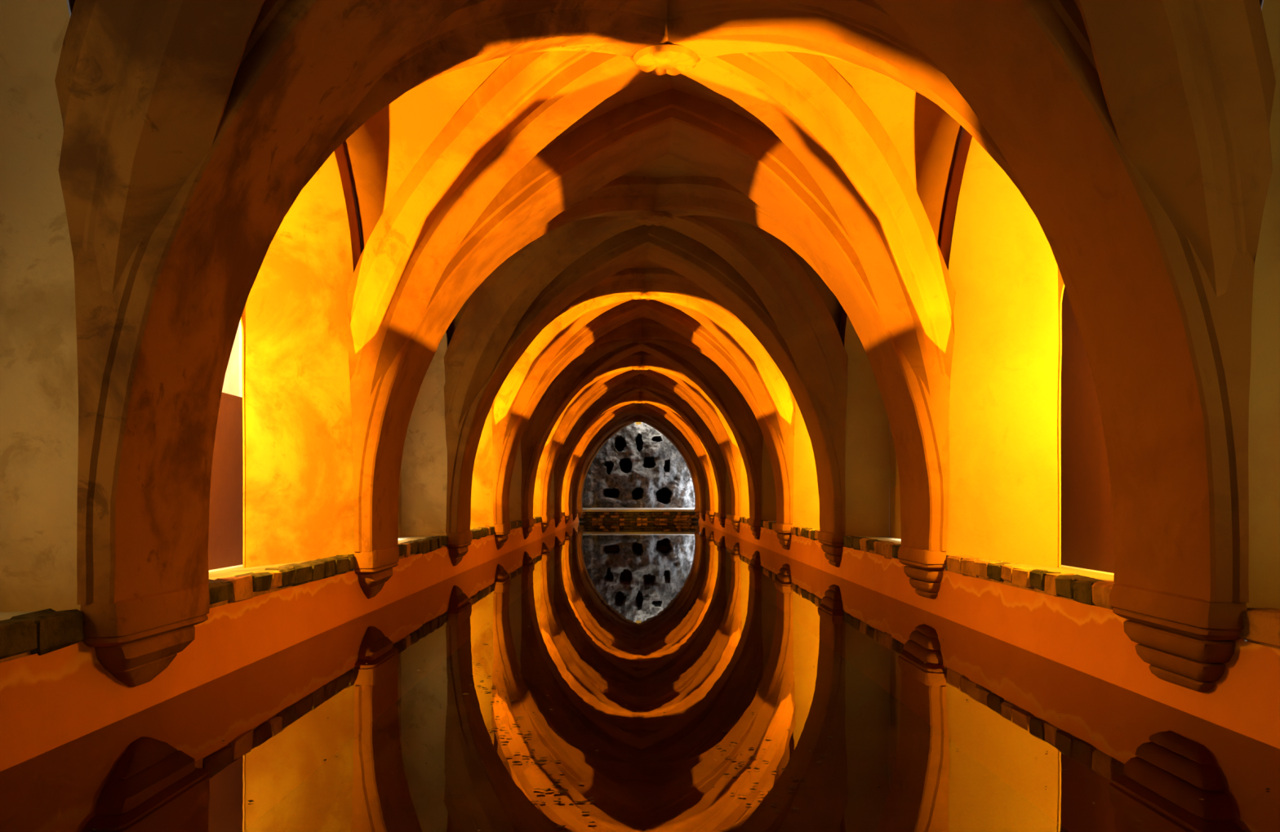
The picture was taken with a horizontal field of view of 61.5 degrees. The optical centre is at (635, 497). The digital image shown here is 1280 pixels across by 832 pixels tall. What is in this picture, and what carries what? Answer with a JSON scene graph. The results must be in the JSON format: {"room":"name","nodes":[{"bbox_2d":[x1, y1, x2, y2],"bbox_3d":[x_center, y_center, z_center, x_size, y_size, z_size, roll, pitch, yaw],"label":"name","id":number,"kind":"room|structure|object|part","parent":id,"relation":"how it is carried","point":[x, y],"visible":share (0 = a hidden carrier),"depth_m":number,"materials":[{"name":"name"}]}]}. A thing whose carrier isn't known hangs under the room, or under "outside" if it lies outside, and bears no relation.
{"room":"underground chamber","nodes":[
{"label":"underground chamber","id":0,"kind":"room"},
{"bbox_2d":[0,0,578,771],"bbox_3d":[-1.900,-0.980,16.450,0.001,5.200,39.100,0,0,0],"label":"wall","id":1,"kind":"structure","parent":0,"point":[48,701],"depth_m":4.83,"materials":[{"name":"paint"}]},
{"bbox_2d":[0,0,84,662],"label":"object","id":2,"kind":"structure","parent":1,"relation":"in","point":[39,558],"depth_m":3.70,"materials":[{"name":"paint"}]},
{"bbox_3d":[-1.944,0.432,3.229,0.124,0.103,0.331,0,0,0],"label":"sill stone","id":3,"kind":"part","parent":2,"relation":"part of","materials":[{"name":"brown stone"}]},
{"bbox_2d":[0,640,81,662],"bbox_3d":[-1.970,0.461,2.310,0.100,0.118,2.840,0,0,0],"label":"ledge","id":4,"kind":"object","parent":2,"relation":"on","point":[33,651],"depth_m":3.35,"materials":[{"name":"stone"}]},
{"bbox_3d":[-2.200,0.395,2.310,0.600,0.010,2.800,0,0,0],"label":"sill","id":5,"kind":"part","parent":2,"relation":"part of","materials":[{"name":"brown stone"}]},
{"bbox_3d":[-1.941,0.440,3.538,0.122,0.126,0.283,0,0,0],"label":"sill stone","id":6,"kind":"part","parent":2,"relation":"part of","materials":[{"name":"brown stone"}]},
{"bbox_2d":[75,363,220,688],"bbox_3d":[-1.822,0.130,4.101,0.181,1.185,0.856,0,0,0],"label":"pilaster","id":7,"kind":"object","parent":1,"relation":"attached to","point":[144,452],"visible":0.99,"depth_m":3.87,"materials":[{"name":"paint"}]},
{"bbox_2d":[0,152,355,641],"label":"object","id":8,"kind":"structure","parent":1,"relation":"in","point":[281,508],"depth_m":6.92,"materials":[{"name":"paint"}]},
{"bbox_3d":[-1.946,0.433,4.895,0.120,0.106,0.324,0,0,0],"label":"sill stone","id":9,"kind":"part","parent":8,"relation":"part of","materials":[{"name":"brown stone"}]},
{"bbox_3d":[-1.944,0.444,5.197,0.116,0.128,0.284,0,0,0],"label":"sill stone","id":10,"kind":"part","parent":8,"relation":"part of","materials":[{"name":"orange stone"}]},
{"bbox_3d":[-1.944,0.433,5.464,0.125,0.098,0.250,0,0,0],"label":"sill stone","id":11,"kind":"part","parent":8,"relation":"part of","materials":[{"name":"brown stone"}]},
{"bbox_3d":[-1.942,0.432,5.667,0.120,0.097,0.150,0,0,0],"label":"sill stone","id":12,"kind":"part","parent":8,"relation":"part of","materials":[{"name":"brown stone"}]},
{"bbox_3d":[-2.220,0.417,5.890,0.640,0.055,2.800,0,0,0],"label":"sill","id":13,"kind":"part","parent":8,"relation":"part of","materials":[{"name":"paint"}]},
{"bbox_3d":[-1.945,0.433,5.862,0.119,0.109,0.235,0,0,0],"label":"sill stone","id":14,"kind":"part","parent":8,"relation":"part of","materials":[{"name":"brown stone"}]},
{"bbox_2d":[209,568,353,608],"bbox_3d":[-1.970,0.461,5.890,0.100,0.118,2.840,0,0,0],"label":"ledge","id":15,"kind":"object","parent":8,"relation":"on","point":[250,576],"depth_m":5.50,"materials":[{"name":"stone"}]},
{"bbox_3d":[-1.945,0.440,6.133,0.117,0.114,0.311,0,0,0],"label":"sill stone","id":16,"kind":"part","parent":8,"relation":"part of","materials":[{"name":"brown stone"}]},
{"bbox_3d":[-1.943,0.440,6.420,0.122,0.118,0.260,0,0,0],"label":"sill stone","id":17,"kind":"part","parent":8,"relation":"part of","materials":[{"name":"brown stone"}]},
{"bbox_3d":[-1.948,0.440,6.663,0.112,0.115,0.224,0,0,0],"label":"sill stone","id":18,"kind":"part","parent":8,"relation":"part of","materials":[{"name":"brown stone"}]},
{"bbox_3d":[-1.946,0.440,6.940,0.118,0.122,0.315,0,0,0],"label":"sill stone","id":19,"kind":"part","parent":8,"relation":"part of","materials":[{"name":"brown stone"}]},
{"bbox_3d":[-1.942,0.437,7.177,0.124,0.114,0.160,0,0,0],"label":"sill stone","id":20,"kind":"part","parent":8,"relation":"part of","materials":[{"name":"brown stone"}]},
{"bbox_2d":[351,428,404,599],"bbox_3d":[-1.826,0.129,7.680,0.176,1.188,0.846,0,0,0],"label":"pilaster","id":21,"kind":"object","parent":1,"relation":"attached to","point":[376,461],"visible":0.99,"depth_m":7.38,"materials":[{"name":"paint"}]},
{"bbox_2d":[343,196,448,570],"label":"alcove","id":22,"kind":"structure","parent":1,"relation":"in","point":[421,526],"depth_m":10.85,"materials":[{"name":"paint"}]},
{"bbox_3d":[-1.942,0.431,8.543,0.129,0.106,0.322,0,0,0],"label":"sill stone","id":23,"kind":"part","parent":22,"relation":"part of","materials":[{"name":"brown stone"}]},
{"bbox_3d":[-1.944,0.446,8.981,0.112,0.131,0.135,0,0,0],"label":"sill stone","id":24,"kind":"part","parent":22,"relation":"part of","materials":[{"name":"brown stone"}]},
{"bbox_3d":[-1.947,0.429,8.812,0.113,0.105,0.208,0,0,0],"label":"sill stone","id":25,"kind":"part","parent":22,"relation":"part of","materials":[{"name":"brown stone"}]},
{"bbox_3d":[-1.946,0.432,9.209,0.119,0.106,0.311,0,0,0],"label":"sill stone","id":26,"kind":"part","parent":22,"relation":"part of","materials":[{"name":"brown stone"}]},
{"bbox_3d":[-2.200,0.395,9.465,0.600,0.010,2.790,0,0,0],"label":"sill","id":27,"kind":"part","parent":22,"relation":"part of","materials":[{"name":"brown stone"}]},
{"bbox_3d":[-1.946,0.438,9.460,0.119,0.118,0.193,0,0,0],"label":"sill stone","id":28,"kind":"part","parent":22,"relation":"part of","materials":[{"name":"brown stone"}]},
{"bbox_3d":[-1.944,0.443,9.727,0.116,0.130,0.330,0,0,0],"label":"sill stone","id":29,"kind":"part","parent":22,"relation":"part of","materials":[{"name":"brown stone"}]},
{"bbox_2d":[398,545,445,559],"bbox_3d":[-1.970,0.461,9.465,0.100,0.118,2.830,0,0,0],"label":"ledge","id":30,"kind":"object","parent":22,"relation":"on","point":[408,550],"depth_m":9.30,"materials":[{"name":"stone"}]},
{"bbox_3d":[-1.941,0.446,10.013,0.124,0.124,0.236,0,0,0],"label":"sill stone","id":31,"kind":"part","parent":22,"relation":"part of","materials":[{"name":"brown stone"}]},
{"bbox_3d":[-1.947,0.440,10.218,0.118,0.121,0.169,0,0,0],"label":"sill stone","id":32,"kind":"part","parent":22,"relation":"part of","materials":[{"name":"brown stone"}]},
{"bbox_3d":[-1.944,0.439,10.384,0.125,0.123,0.164,0,0,0],"label":"sill stone","id":33,"kind":"part","parent":22,"relation":"part of","materials":[{"name":"brown stone"}]},
{"bbox_3d":[-1.946,0.432,10.632,0.116,0.099,0.329,0,0,0],"label":"sill stone","id":34,"kind":"part","parent":22,"relation":"part of","materials":[{"name":"brown stone"}]},
{"bbox_3d":[-1.945,0.432,10.844,0.116,0.103,0.097,0,0,0],"label":"sill stone","id":35,"kind":"part","parent":22,"relation":"part of","materials":[{"name":"brown stone"}]},
{"bbox_2d":[445,452,475,566],"bbox_3d":[-1.820,0.129,11.249,0.181,1.179,0.846,0,0,0],"label":"pilaster","id":36,"kind":"object","parent":1,"relation":"attached to","point":[460,470],"visible":1,"depth_m":10.89,"materials":[{"name":"paint"}]},
{"bbox_2d":[445,337,494,546],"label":"window","id":37,"kind":"structure","parent":1,"relation":"in","point":[482,498],"depth_m":14.27,"materials":[{"name":"paint"}]},
{"bbox_3d":[-1.944,0.434,12.574,0.123,0.109,0.177,0,0,0],"label":"sill stone","id":38,"kind":"part","parent":37,"relation":"part of","materials":[{"name":"brown stone"}]},
{"bbox_3d":[-1.945,0.435,12.753,0.114,0.114,0.176,0,0,0],"label":"sill stone","id":39,"kind":"part","parent":37,"relation":"part of","materials":[{"name":"brown stone"}]},
{"bbox_3d":[-1.945,0.445,13.001,0.121,0.127,0.316,0,0,0],"label":"sill stone","id":40,"kind":"part","parent":37,"relation":"part of","materials":[{"name":"brown stone"}]},
{"bbox_3d":[-1.950,0.436,13.289,0.109,0.118,0.254,0,0,0],"label":"sill stone","id":41,"kind":"part","parent":37,"relation":"part of","materials":[{"name":"brown stone"}]},
{"bbox_3d":[-1.944,0.440,13.517,0.120,0.126,0.203,0,0,0],"label":"sill stone","id":42,"kind":"part","parent":37,"relation":"part of","materials":[{"name":"brown stone"}]},
{"bbox_2d":[493,463,513,549],"bbox_3d":[-1.822,0.127,14.830,0.184,1.186,0.857,0,0,0],"label":"pilaster","id":43,"kind":"object","parent":1,"relation":"attached to","point":[503,476],"visible":1,"depth_m":14.44,"materials":[{"name":"paint"}]},
{"bbox_2d":[509,442,522,529],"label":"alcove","id":44,"kind":"structure","parent":1,"relation":"in","point":[515,499],"depth_m":18.02,"materials":[{"name":"paint"}]},
{"bbox_2d":[521,470,536,539],"bbox_3d":[-1.824,0.131,18.411,0.174,1.183,0.848,0,0,0],"label":"pilaster","id":45,"kind":"object","parent":1,"relation":"attached to","point":[528,479],"visible":0.99,"depth_m":18.02,"materials":[{"name":"paint"}]},
{"bbox_2d":[520,458,542,527],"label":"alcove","id":46,"kind":"structure","parent":1,"relation":"in","point":[536,506],"depth_m":21.50,"materials":[{"name":"paint"}]},
{"bbox_2d":[540,474,552,532],"bbox_3d":[-1.821,0.129,21.980,0.175,1.178,0.853,0,0,0],"label":"pilaster","id":47,"kind":"object","parent":1,"relation":"attached to","point":[545,482],"visible":0.99,"depth_m":21.58,"materials":[{"name":"paint"}]},
{"bbox_2d":[540,475,554,522],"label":"window","id":48,"kind":"structure","parent":1,"relation":"in","point":[552,497],"depth_m":25.16,"materials":[{"name":"paint"}]},
{"bbox_2d":[553,477,563,527],"bbox_3d":[-1.827,0.126,25.560,0.173,1.187,0.856,0,0,0],"label":"pilaster","id":49,"kind":"object","parent":1,"relation":"attached to","point":[557,484],"visible":1,"depth_m":25.16,"materials":[{"name":"paint"}]},
{"bbox_2d":[553,480,564,518],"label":"window","id":50,"kind":"structure","parent":1,"relation":"in","point":[562,494],"depth_m":28.70,"materials":[{"name":"paint"}]},
{"bbox_2d":[563,485,572,515],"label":"window","id":51,"kind":"structure","parent":1,"relation":"in","point":[571,486],"depth_m":32.32,"materials":[{"name":"paint"}]},
{"bbox_2d":[564,480,572,524],"bbox_3d":[-1.825,0.129,29.142,0.181,1.185,0.857,0,0,0],"label":"pilaster","id":52,"kind":"object","parent":1,"relation":"attached to","point":[567,485],"visible":1,"depth_m":28.74,"materials":[{"name":"paint"}]},
{"bbox_2d":[572,482,579,520],"bbox_3d":[-1.824,0.129,32.718,0.172,1.179,0.848,0,0,0],"label":"pilaster","id":53,"kind":"object","parent":1,"relation":"attached to","point":[575,486],"visible":0.99,"depth_m":32.31,"materials":[{"name":"paint"}]},
{"bbox_2d":[577,484,583,519],"bbox_3d":[-1.822,0.128,35.718,0.177,1.186,0.849,0,0,0],"label":"pilaster","id":54,"kind":"object","parent":1,"relation":"attached to","point":[580,486],"visible":0.98,"depth_m":35.33,"materials":[{"name":"paint"}]},
{"bbox_2d":[578,509,698,521],"bbox_3d":[0.193,1.009,36.284,4.235,1.222,0.275,0,0,0],"label":"wall","id":55,"kind":"structure","parent":0,"point":[588,515],"depth_m":36.18,"materials":[{"name":"stone"}]},
{"bbox_2d":[582,422,695,509],"bbox_3d":[0.224,-1.380,37.651,4.953,4.400,2.699,0,0,0],"label":"stone wall","id":56,"kind":"structure","parent":0,"point":[637,468],"depth_m":36.99,"materials":[{"name":"stone"}]},
{"bbox_2d":[582,413,696,475],"bbox_3d":[0.100,-1.212,34.222,4.056,3.146,3.058,0,0,0],"label":"ceiling","id":57,"kind":"structure","parent":0,"point":[637,418],"depth_m":34.80,"materials":[{"name":"paint"}]},
{"bbox_2d":[579,421,698,485],"bbox_3d":[0.104,-1.648,35.720,4.057,2.493,0.856,0,0,0],"label":"arch","id":58,"kind":"object","parent":57,"relation":"attached to","point":[694,477],"visible":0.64,"depth_m":35.33,"materials":[{"name":"paint"}]},
{"bbox_2d":[0,521,1279,831],"bbox_3d":[0.100,0.820,16.500,4.000,0.001,39.200,0,0,0],"label":"water","id":59,"kind":"object","parent":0,"point":[611,583],"visible":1,"depth_m":3.86,"materials":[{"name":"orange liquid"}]},
{"bbox_2d":[93,624,1269,831],"bbox_3d":[0.143,0.816,4.808,3.267,0.004,4.344,0,0,0],"label":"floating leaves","id":60,"kind":"object","parent":59,"relation":"on","point":[540,761],"visible":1,"depth_m":3.29,"materials":[{"name":"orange plant"}]},
{"bbox_2d":[58,0,1272,474],"bbox_3d":[0.102,-1.216,16.621,4.064,3.154,32.293,0,0,0],"label":"ceiling","id":61,"kind":"structure","parent":0,"point":[874,119],"depth_m":6.41,"materials":[{"name":"paint"}]},
{"bbox_2d":[564,402,714,482],"bbox_3d":[0.098,-1.647,29.142,4.052,2.490,0.858,0,0,0],"label":"arch","id":62,"kind":"object","parent":61,"relation":"attached to","point":[569,475],"visible":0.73,"depth_m":28.75,"materials":[{"name":"paint"}]},
{"bbox_2d":[572,413,706,484],"bbox_3d":[0.099,-1.642,32.723,4.057,2.487,0.859,0,0,0],"label":"arch","id":63,"kind":"object","parent":61,"relation":"attached to","point":[700,477],"visible":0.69,"depth_m":32.32,"materials":[{"name":"paint"}]},
{"bbox_2d":[553,388,726,480],"bbox_3d":[0.100,-1.643,25.558,4.054,2.496,0.855,0,0,0],"label":"arch","id":64,"kind":"object","parent":61,"relation":"attached to","point":[559,473],"visible":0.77,"depth_m":25.17,"materials":[{"name":"paint"}]},
{"bbox_2d":[540,369,741,478],"bbox_3d":[0.100,-1.645,21.980,4.057,2.500,0.858,0,0,0],"label":"arch","id":65,"kind":"object","parent":61,"relation":"attached to","point":[547,468],"visible":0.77,"depth_m":21.59,"materials":[{"name":"paint"}]},
{"bbox_2d":[520,342,763,474],"bbox_3d":[0.105,-1.647,18.410,4.051,2.490,0.859,0,0,0],"label":"arch","id":66,"kind":"object","parent":61,"relation":"attached to","point":[753,463],"visible":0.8,"depth_m":18.02,"materials":[{"name":"paint"}]},
{"bbox_2d":[492,299,793,468],"bbox_3d":[0.099,-1.645,14.829,4.048,2.493,0.855,0,0,0],"label":"arch","id":67,"kind":"object","parent":61,"relation":"attached to","point":[504,455],"visible":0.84,"depth_m":14.44,"materials":[{"name":"paint"}]},
{"bbox_2d":[444,224,846,460],"bbox_3d":[0.101,-1.644,11.249,4.041,2.492,0.857,0,0,0],"label":"arch","id":68,"kind":"object","parent":61,"relation":"attached to","point":[670,249],"visible":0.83,"depth_m":10.86,"materials":[{"name":"paint"}]},
{"bbox_2d":[351,86,951,444],"bbox_3d":[0.106,-1.643,7.679,4.063,2.493,0.861,0,0,0],"label":"arch","id":69,"kind":"object","parent":61,"relation":"attached to","point":[703,133],"visible":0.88,"depth_m":7.37,"materials":[{"name":"paint"}]},
{"bbox_2d":[71,0,1258,401],"bbox_3d":[0.101,-1.641,4.101,4.059,2.494,0.856,0,0,0],"label":"arch","id":70,"kind":"object","parent":61,"relation":"attached to","point":[1157,320],"visible":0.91,"depth_m":3.95,"materials":[{"name":"paint"}]},
{"bbox_2d":[698,0,1279,748],"bbox_3d":[2.100,-0.980,16.450,0.001,5.200,39.100,0,0,0],"label":"wall","id":71,"kind":"structure","parent":0,"point":[1092,640],"depth_m":5.39,"materials":[{"name":"paint"}]},
{"bbox_2d":[693,484,700,519],"bbox_3d":[2.024,0.131,35.722,0.186,1.179,0.859,0,0,0],"label":"pilaster","id":72,"kind":"object","parent":71,"relation":"attached to","point":[696,489],"visible":0.97,"depth_m":35.31,"materials":[{"name":"paint"}]},
{"bbox_2d":[698,482,706,520],"bbox_3d":[2.026,0.127,32.717,0.179,1.189,0.845,0,0,0],"label":"pilaster","id":73,"kind":"object","parent":71,"relation":"attached to","point":[702,486],"visible":0.99,"depth_m":32.31,"materials":[{"name":"paint"}]},
{"bbox_2d":[706,480,714,524],"bbox_3d":[2.019,0.127,29.140,0.178,1.187,0.852,0,0,0],"label":"pilaster","id":74,"kind":"object","parent":71,"relation":"attached to","point":[710,485],"visible":0.99,"depth_m":28.74,"materials":[{"name":"paint"}]},
{"bbox_2d":[706,484,715,515],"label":"window","id":75,"kind":"structure","parent":71,"relation":"in","point":[706,484],"depth_m":32.32,"materials":[{"name":"paint"}]},
{"bbox_2d":[714,475,726,518],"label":"window","id":76,"kind":"structure","parent":71,"relation":"in","point":[716,499],"depth_m":28.68,"materials":[{"name":"paint"}]},
{"bbox_2d":[715,477,725,528],"bbox_3d":[2.022,0.130,25.560,0.172,1.188,0.852,0,0,0],"label":"pilaster","id":77,"kind":"object","parent":71,"relation":"attached to","point":[721,484],"visible":0.99,"depth_m":25.16,"materials":[{"name":"paint"}]},
{"bbox_2d":[725,471,741,522],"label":"window","id":78,"kind":"structure","parent":71,"relation":"in","point":[728,495],"depth_m":25.17,"materials":[{"name":"paint"}]},
{"bbox_2d":[728,474,741,533],"bbox_3d":[2.020,0.126,21.975,0.180,1.189,0.848,0,0,0],"label":"pilaster","id":79,"kind":"object","parent":71,"relation":"attached to","point":[735,482],"visible":1,"depth_m":21.57,"materials":[{"name":"paint"}]},
{"bbox_2d":[740,456,749,524],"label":"window","id":80,"kind":"structure","parent":71,"relation":"in","point":[744,501],"depth_m":21.48,"materials":[{"name":"paint"}]},
{"bbox_2d":[746,469,762,539],"bbox_3d":[2.025,0.129,18.415,0.180,1.185,0.851,0,0,0],"label":"pilaster","id":81,"kind":"object","parent":71,"relation":"attached to","point":[754,479],"visible":0.99,"depth_m":18.01,"materials":[{"name":"paint"}]},
{"bbox_2d":[760,435,777,530],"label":"window","id":82,"kind":"structure","parent":71,"relation":"in","point":[768,497],"depth_m":18.02,"materials":[{"name":"paint"}]},
{"bbox_3d":[2.144,0.441,16.767,0.122,0.127,0.277,0,0,0],"label":"sill stone","id":83,"kind":"part","parent":82,"relation":"part of","materials":[{"name":"brown stone"}]},
{"bbox_3d":[2.141,0.443,16.293,0.120,0.123,0.268,0,0,0],"label":"sill stone","id":84,"kind":"part","parent":82,"relation":"part of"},
{"bbox_2d":[773,463,793,549],"bbox_3d":[2.024,0.130,14.833,0.186,1.175,0.852,0,0,0],"label":"pilaster","id":85,"kind":"object","parent":71,"relation":"attached to","point":[783,476],"visible":1,"depth_m":14.44,"materials":[{"name":"paint"}]},
{"bbox_2d":[791,316,862,540],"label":"window","id":86,"kind":"structure","parent":71,"relation":"in","point":[806,524],"depth_m":14.26,"materials":[{"name":"paint"}]},
{"bbox_3d":[2.150,0.435,14.236,0.111,0.106,0.248,0,0,0],"label":"sill stone","id":87,"kind":"part","parent":86,"relation":"part of","materials":[{"name":"brown stone"}]},
{"bbox_3d":[2.146,0.448,13.989,0.117,0.121,0.254,0,0,0],"label":"sill stone","id":88,"kind":"part","parent":86,"relation":"part of","materials":[{"name":"brown stone"}]},
{"bbox_3d":[2.139,0.436,13.737,0.119,0.116,0.250,0,0,0],"label":"sill stone","id":89,"kind":"part","parent":86,"relation":"part of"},
{"bbox_3d":[2.146,0.434,13.461,0.117,0.114,0.297,0,0,0],"label":"sill stone","id":90,"kind":"part","parent":86,"relation":"part of","materials":[{"name":"brown stone"}]},
{"bbox_3d":[2.141,0.442,13.159,0.121,0.116,0.313,0,0,0],"label":"sill stone","id":91,"kind":"part","parent":86,"relation":"part of","materials":[{"name":"brown stone"}]},
{"bbox_3d":[2.146,0.439,12.922,0.122,0.120,0.156,0,0,0],"label":"sill stone","id":92,"kind":"part","parent":86,"relation":"part of","materials":[{"name":"brown stone"}]},
{"bbox_3d":[2.143,0.444,12.708,0.121,0.126,0.278,0,0,0],"label":"sill stone","id":93,"kind":"part","parent":86,"relation":"part of","materials":[{"name":"brown stone"}]},
{"bbox_3d":[2.144,0.434,12.445,0.121,0.112,0.248,0,0,0],"label":"sill stone","id":94,"kind":"part","parent":86,"relation":"part of","materials":[{"name":"brown stone"}]},
{"bbox_2d":[813,451,844,567],"bbox_3d":[2.022,0.130,11.253,0.181,1.187,0.849,0,0,0],"label":"pilaster","id":95,"kind":"object","parent":71,"relation":"attached to","point":[830,471],"visible":0.99,"depth_m":10.92,"materials":[{"name":"paint"}]},
{"bbox_2d":[843,136,973,570],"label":"window","id":96,"kind":"structure","parent":71,"relation":"in","point":[871,501],"depth_m":10.85,"materials":[{"name":"paint"}]},
{"bbox_3d":[2.143,0.445,10.722,0.118,0.123,0.232,0,0,0],"label":"sill stone","id":97,"kind":"part","parent":96,"relation":"part of","materials":[{"name":"brown stone"}]},
{"bbox_3d":[2.143,0.438,10.482,0.117,0.113,0.236,0,0,0],"label":"sill stone","id":98,"kind":"part","parent":96,"relation":"part of","materials":[{"name":"brown stone"}]},
{"bbox_3d":[2.146,0.440,10.201,0.118,0.120,0.322,0,0,0],"label":"sill stone","id":99,"kind":"part","parent":96,"relation":"part of","materials":[{"name":"brown stone"}]},
{"bbox_3d":[2.145,0.436,9.893,0.120,0.121,0.289,0,0,0],"label":"sill stone","id":100,"kind":"part","parent":96,"relation":"part of","materials":[{"name":"brown stone"}]},
{"bbox_3d":[2.400,0.395,9.465,0.600,0.010,2.790,0,0,0],"label":"sill","id":101,"kind":"part","parent":96,"relation":"part of","materials":[{"name":"brown stone"}]},
{"bbox_3d":[2.146,0.427,9.600,0.120,0.101,0.289,0,0,0],"label":"sill stone","id":102,"kind":"part","parent":96,"relation":"part of","materials":[{"name":"brown stone"}]},
{"bbox_2d":[850,546,898,559],"bbox_3d":[2.170,0.461,9.465,0.100,0.118,2.830,0,0,0],"label":"ledge","id":103,"kind":"object","parent":96,"relation":"on","point":[877,550],"depth_m":9.14,"materials":[{"name":"stone"}]},
{"bbox_3d":[2.144,0.437,9.381,0.117,0.120,0.141,0,0,0],"label":"sill stone","id":104,"kind":"part","parent":96,"relation":"part of","materials":[{"name":"brown stone"}]},
{"bbox_3d":[2.146,0.438,9.191,0.120,0.124,0.236,0,0,0],"label":"sill stone","id":105,"kind":"part","parent":96,"relation":"part of","materials":[{"name":"brown stone"}]},
{"bbox_3d":[2.139,0.445,8.944,0.123,0.132,0.244,0,0,0],"label":"sill stone","id":106,"kind":"part","parent":96,"relation":"part of","materials":[{"name":"brown stone"}]},
{"bbox_3d":[2.149,0.438,8.691,0.115,0.112,0.262,0,0,0],"label":"sill stone","id":107,"kind":"part","parent":96,"relation":"part of","materials":[{"name":"brown stone"}]},
{"bbox_2d":[893,428,948,600],"bbox_3d":[2.022,0.130,7.680,0.182,1.188,0.845,0,0,0],"label":"pilaster","id":108,"kind":"object","parent":71,"relation":"attached to","point":[922,463],"visible":1,"depth_m":7.41,"materials":[{"name":"paint"}]},
{"bbox_2d":[946,135,1247,641],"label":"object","id":109,"kind":"structure","parent":71,"relation":"in","point":[1029,500],"depth_m":6.87,"materials":[{"name":"paint"}]},
{"bbox_3d":[2.148,0.444,7.085,0.114,0.124,0.317,0,0,0],"label":"sill stone","id":110,"kind":"part","parent":109,"relation":"part of","materials":[{"name":"orange stone"}]},
{"bbox_3d":[2.147,0.444,6.787,0.119,0.125,0.279,0,0,0],"label":"sill stone","id":111,"kind":"part","parent":109,"relation":"part of","materials":[{"name":"orange stone"}]},
{"bbox_3d":[2.144,0.435,6.526,0.121,0.116,0.241,0,0,0],"label":"sill stone","id":112,"kind":"part","parent":109,"relation":"part of","materials":[{"name":"orange stone"}]},
{"bbox_3d":[2.145,0.434,6.289,0.123,0.104,0.229,0,0,0],"label":"sill stone","id":113,"kind":"part","parent":109,"relation":"part of","materials":[{"name":"brown stone"}]},
{"bbox_3d":[2.147,0.429,6.071,0.118,0.105,0.206,0,0,0],"label":"sill stone","id":114,"kind":"part","parent":109,"relation":"part of","materials":[{"name":"orange stone"}]},
{"bbox_3d":[2.142,0.436,5.845,0.126,0.108,0.252,0,0,0],"label":"sill stone","id":115,"kind":"part","parent":109,"relation":"part of","materials":[{"name":"orange stone"}]},
{"bbox_3d":[2.420,0.417,5.890,0.640,0.055,2.800,0,0,0],"label":"sill","id":116,"kind":"part","parent":109,"relation":"part of","materials":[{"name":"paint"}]},
{"bbox_2d":[975,576,1107,608],"bbox_3d":[2.170,0.461,5.890,0.100,0.118,2.840,0,0,0],"label":"ledge","id":117,"kind":"object","parent":109,"relation":"on","point":[1046,580],"depth_m":5.50,"materials":[{"name":"stone"}]},
{"bbox_3d":[2.147,0.431,5.623,0.119,0.103,0.179,0,0,0],"label":"sill stone","id":118,"kind":"part","parent":109,"relation":"part of","materials":[{"name":"brown stone"}]},
{"bbox_3d":[2.147,0.442,5.438,0.120,0.123,0.164,0,0,0],"label":"sill stone","id":119,"kind":"part","parent":109,"relation":"part of","materials":[{"name":"brown stone"}]},
{"bbox_3d":[2.142,0.437,5.250,0.124,0.111,0.219,0,0,0],"label":"sill stone","id":120,"kind":"part","parent":109,"relation":"part of","materials":[{"name":"brown stone"}]},
{"bbox_3d":[2.144,0.445,5.030,0.122,0.126,0.214,0,0,0],"label":"sill stone","id":121,"kind":"part","parent":109,"relation":"part of","materials":[{"name":"brown stone"}]},
{"bbox_3d":[2.144,0.439,4.816,0.125,0.115,0.214,0,0,0],"label":"sill stone","id":122,"kind":"part","parent":109,"relation":"part of","materials":[{"name":"orange stone"}]},
{"bbox_2d":[1098,364,1253,692],"bbox_3d":[2.022,0.131,4.098,0.180,1.179,0.856,0,0,0],"label":"pilaster","id":123,"kind":"object","parent":71,"relation":"attached to","point":[1180,459],"visible":0.99,"depth_m":3.89,"materials":[{"name":"paint"}]},
{"bbox_2d":[1239,0,1279,648],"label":"window","id":124,"kind":"structure","parent":71,"relation":"in","point":[1262,617],"depth_m":3.70,"materials":[{"name":"paint"}]},
{"bbox_3d":[2.143,0.437,3.587,0.126,0.119,0.310,0,0,0],"label":"sill stone","id":125,"kind":"part","parent":124,"relation":"part of","materials":[{"name":"orange stone"}]},
{"bbox_2d":[1247,640,1279,648],"bbox_3d":[2.170,0.461,2.310,0.100,0.118,2.840,0,0,0],"label":"ledge","id":126,"kind":"object","parent":124,"relation":"on","point":[1260,643],"depth_m":3.63,"materials":[{"name":"stone"}]}
]}

